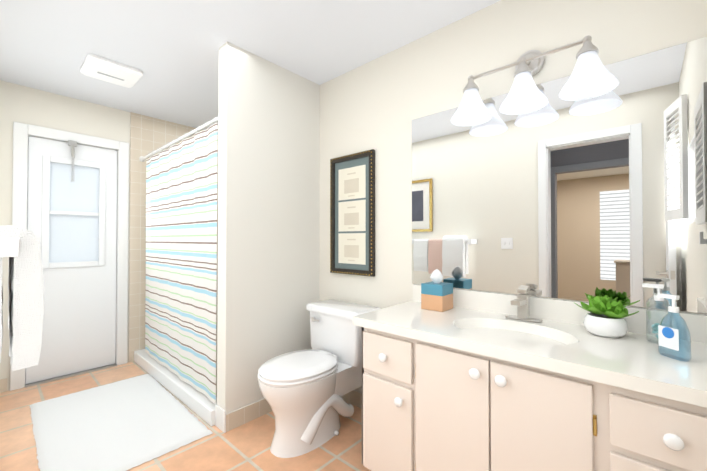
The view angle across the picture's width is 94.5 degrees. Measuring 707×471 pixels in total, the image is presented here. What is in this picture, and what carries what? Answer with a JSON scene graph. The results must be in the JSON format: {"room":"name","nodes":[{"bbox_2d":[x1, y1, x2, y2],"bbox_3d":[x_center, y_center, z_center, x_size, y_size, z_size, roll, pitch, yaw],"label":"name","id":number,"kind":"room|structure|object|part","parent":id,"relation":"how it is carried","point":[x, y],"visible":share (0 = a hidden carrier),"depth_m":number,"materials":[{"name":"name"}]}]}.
{"room":"bathroom","nodes":[
{"label":"bathroom","id":0,"kind":"room"},
{"bbox_2d":[0,80,130,390],"bbox_3d":[-2.288,0.011,3.070,0.120,2.400,1.970,-1,-1,42],"label":"wall","id":1,"kind":"structure","parent":0,"point":[26,105],"depth_m":2.65,"materials":[{"name":"beige paint"}]},
{"bbox_2d":[0,378,6,392],"bbox_3d":[-2.748,1.151,2.448,0.008,0.105,0.210,-1,-1,42],"label":"baseboard","id":2,"kind":"structure","parent":1,"relation":"attached to","point":[3,384],"depth_m":2.51,"materials":[{"name":"tile"}]},
{"bbox_2d":[10,122,128,390],"bbox_3d":[-2.453,0.160,2.870,0.140,2.097,0.769,-1,-1,42],"label":"door frame","id":3,"kind":"structure","parent":1,"relation":"attached to","point":[22,132],"depth_m":3.00,"materials":[{"name":"white paint"}]},
{"bbox_2d":[25,136,116,383],"bbox_3d":[-2.411,0.195,2.833,0.115,1.993,0.593,-1,-1,42],"label":"door","id":4,"kind":"structure","parent":1,"relation":"in","point":[72,226],"depth_m":2.85,"materials":[{"name":"white paint"}]},
{"bbox_2d":[68,140,76,181],"bbox_3d":[-2.412,-0.636,2.802,0.027,0.353,0.056,-1,-1,42],"label":"hanger","id":5,"kind":"object","parent":4,"relation":"attached to","point":[72,144],"visible":0.96,"depth_m":2.80,"materials":[{"name":"silver metal"}]},
{"bbox_3d":[-2.423,-0.192,2.845,0.016,0.934,0.424,-1,-1,42],"label":"lite frame","id":6,"kind":"part","parent":4,"relation":"part of","materials":[{"name":"white glass"}]},
{"bbox_2d":[25,363,116,387],"bbox_3d":[-2.427,1.202,2.834,0.090,0.012,0.601,-1,-1,42],"label":"door sill","id":7,"kind":"structure","parent":1,"relation":"attached to","point":[68,375],"depth_m":2.79,"materials":[{"name":"silver metal"}]},
{"bbox_2d":[128,112,202,361],"bbox_3d":[-1.865,0.015,3.446,0.008,2.400,0.845,-1,-1,42],"label":"wall tile","id":8,"kind":"structure","parent":1,"relation":"attached to","point":[148,134],"depth_m":3.19,"materials":[{"name":"beige tile"}]},
{"bbox_2d":[139,117,217,403],"bbox_3d":[-1.464,0.147,2.648,1.652,1.868,0.060,-1,-1,42],"label":"shower curtain","id":9,"kind":"object","parent":8,"relation":"attached to","point":[181,256],"visible":0.96,"depth_m":2.43,"materials":[{"name":"multicoloured fabric"}]},
{"bbox_2d":[0,340,370,470],"bbox_3d":[-0.756,1.205,1.761,4.130,0.080,2.090,-1,-1,42],"label":"floor","id":10,"kind":"structure","parent":0,"point":[245,446],"depth_m":1.87,"materials":[{"name":"tile"}]},
{"bbox_2d":[29,374,212,470],"bbox_3d":[-1.567,1.190,2.138,1.278,0.016,0.748,-1,-1,43],"label":"bath rug","id":11,"kind":"object","parent":10,"relation":"on","point":[125,424],"visible":1,"depth_m":2.01,"materials":[{"name":"white fabric"}]},
{"bbox_2d":[257,299,379,457],"bbox_3d":[-0.247,0.834,2.034,0.537,0.732,0.762,-1,-1,42],"label":"toilet","id":12,"kind":"object","parent":10,"relation":"on","point":[303,391],"visible":0.94,"depth_m":1.88,"materials":[{"name":"white ceramic"}]},
{"bbox_3d":[-0.322,0.763,1.913,0.388,0.054,0.481,-1,-1,42],"label":"seat","id":13,"kind":"part","parent":12,"relation":"part of","materials":[{"name":"white ceramic"}]},
{"bbox_2d":[353,284,706,470],"bbox_3d":[0.646,0.712,1.357,1.253,0.956,0.579,-1,-1,42],"label":"bathroom vanity","id":14,"kind":"object","parent":10,"relation":"on","point":[473,380],"visible":1,"depth_m":1.17,"materials":[{"name":"beige paint"}]},
{"bbox_2d":[421,269,452,311],"bbox_3d":[0.449,0.285,1.752,0.124,0.213,0.124,-1,-1,42],"label":"tissue box","id":15,"kind":"object","parent":14,"relation":"on","point":[436,294],"visible":1,"depth_m":1.71,"materials":[{"name":"orange cardboard"}]},
{"bbox_2d":[505,285,542,322],"bbox_3d":[0.757,0.312,1.481,0.156,0.154,0.160,-1,-1,42],"label":"faucet","id":16,"kind":"object","parent":14,"relation":"on","point":[522,301],"depth_m":1.50,"materials":[{"name":"silver metal"}]},
{"bbox_2d":[575,295,638,337],"bbox_3d":[0.988,0.309,1.280,0.198,0.153,0.165,-1,-1,42],"label":"plant pot","id":17,"kind":"object","parent":14,"relation":"on","point":[605,316],"visible":1,"depth_m":1.24,"materials":[{"name":"white ceramic"}]},
{"bbox_2d":[642,283,672,343],"bbox_3d":[1.099,0.281,1.181,0.081,0.208,0.072,-1,-1,42],"label":"soap bottle","id":18,"kind":"object","parent":14,"relation":"on","point":[656,298],"visible":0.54,"depth_m":1.18,"materials":[{"name":"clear plastic"}]},
{"bbox_2d":[658,293,691,361],"bbox_3d":[1.007,0.286,1.027,0.045,0.194,0.080,0,-1,-10],"label":"soap bottle","id":19,"kind":"object","parent":14,"relation":"on","point":[669,337],"visible":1,"depth_m":1.02,"materials":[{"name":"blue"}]},
{"bbox_2d":[0,0,500,129],"bbox_3d":[-0.756,-1.230,1.790,4.130,0.050,2.090,-1,-1,42],"label":"ceiling","id":20,"kind":"structure","parent":0,"point":[169,49],"depth_m":2.00,"materials":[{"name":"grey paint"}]},
{"bbox_2d":[80,54,142,87],"bbox_3d":[-1.750,-1.179,2.367,0.320,0.037,0.320,-1,-1,42],"label":"ceiling vent","id":21,"kind":"object","parent":20,"relation":"in","point":[104,69],"visible":1,"depth_m":2.33,"materials":[{"name":"white plastic"}]},
{"bbox_2d":[217,42,319,413],"bbox_3d":[-0.567,0.002,2.331,0.110,2.400,0.770,-1,-1,42],"label":"wall","id":22,"kind":"structure","parent":0,"point":[268,197],"depth_m":2.20,"materials":[{"name":"white paint"}]},
{"bbox_2d":[134,349,216,425],"bbox_3d":[-1.466,1.156,2.634,1.650,0.100,0.110,-1,-1,42],"label":"sill","id":23,"kind":"structure","parent":22,"relation":"attached to","point":[200,404],"depth_m":2.42,"materials":[{"name":"white paint"}]},
{"bbox_2d":[215,404,225,432],"bbox_3d":[-0.825,1.133,2.023,0.126,0.130,0.012,-1,-1,42],"label":"baseboard","id":24,"kind":"structure","parent":22,"relation":"attached to","point":[220,418],"depth_m":2.01,"materials":[{"name":"white paint"}]},
{"bbox_2d":[226,398,271,431],"bbox_3d":[-0.525,1.149,2.274,0.008,0.105,0.762,-1,-1,42],"label":"baseboard","id":25,"kind":"structure","parent":22,"relation":"attached to","point":[245,414],"depth_m":2.09,"materials":[{"name":"tile"}]},
{"bbox_2d":[319,0,706,392],"bbox_3d":[-0.098,0.004,2.508,4.130,2.400,0.120,-1,-1,42],"label":"wall","id":26,"kind":"structure","parent":0,"point":[379,105],"depth_m":1.95,"materials":[{"name":"beige paint"}]},
{"bbox_2d":[216,144,217,339],"bbox_3d":[-0.970,0.013,3.205,1.644,2.400,0.008,-1,-1,42],"label":"wall tile","id":27,"kind":"structure","parent":26,"relation":"attached to","point":[217,244],"depth_m":3.72,"materials":[{"name":"beige tile"}]},
{"bbox_2d":[341,390,361,408],"bbox_3d":[0.058,1.149,2.268,0.884,0.105,0.008,-1,-1,42],"label":"baseboard","id":28,"kind":"structure","parent":26,"relation":"attached to","point":[354,397],"depth_m":2.31,"materials":[{"name":"tile"}]},
{"bbox_2d":[330,149,374,276],"bbox_3d":[-0.017,-0.151,2.331,0.410,0.855,0.032,-1,-1,42],"label":"framed picture","id":29,"kind":"object","parent":26,"relation":"attached to","point":[352,214],"visible":1,"depth_m":2.32,"materials":[{"name":"grey"}]},
{"bbox_2d":[451,35,618,125],"bbox_3d":[0.779,-0.738,1.496,0.680,0.304,0.223,-1,-1,42],"label":"sconce","id":30,"kind":"object","parent":26,"relation":"attached to","point":[591,76],"visible":1,"depth_m":1.45,"materials":[{"name":"white glass"}]},
{"bbox_2d":[412,37,706,313],"bbox_3d":[0.826,-0.215,1.594,1.250,1.005,0.005,-1,-1,42],"label":"mirror","id":31,"kind":"object","parent":26,"relation":"attached to","point":[603,195],"visible":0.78,"depth_m":1.44,"materials":[{"name":"clear glass"}]},
{"bbox_3d":[-1.414,-0.014,1.043,3.890,2.400,0.120,-1,-1,42],"label":"wall","id":32,"kind":"structure","parent":0,"visible":0},
{"bbox_2d":[0,225,44,370],"bbox_3d":[-1.307,0.195,1.182,0.764,0.451,0.231,-1,-1,42],"label":"towel","id":33,"kind":"object","parent":32,"relation":"attached to","point":[20,248],"visible":1,"depth_m":1.03,"materials":[{"name":"white fabric"}]}
]}

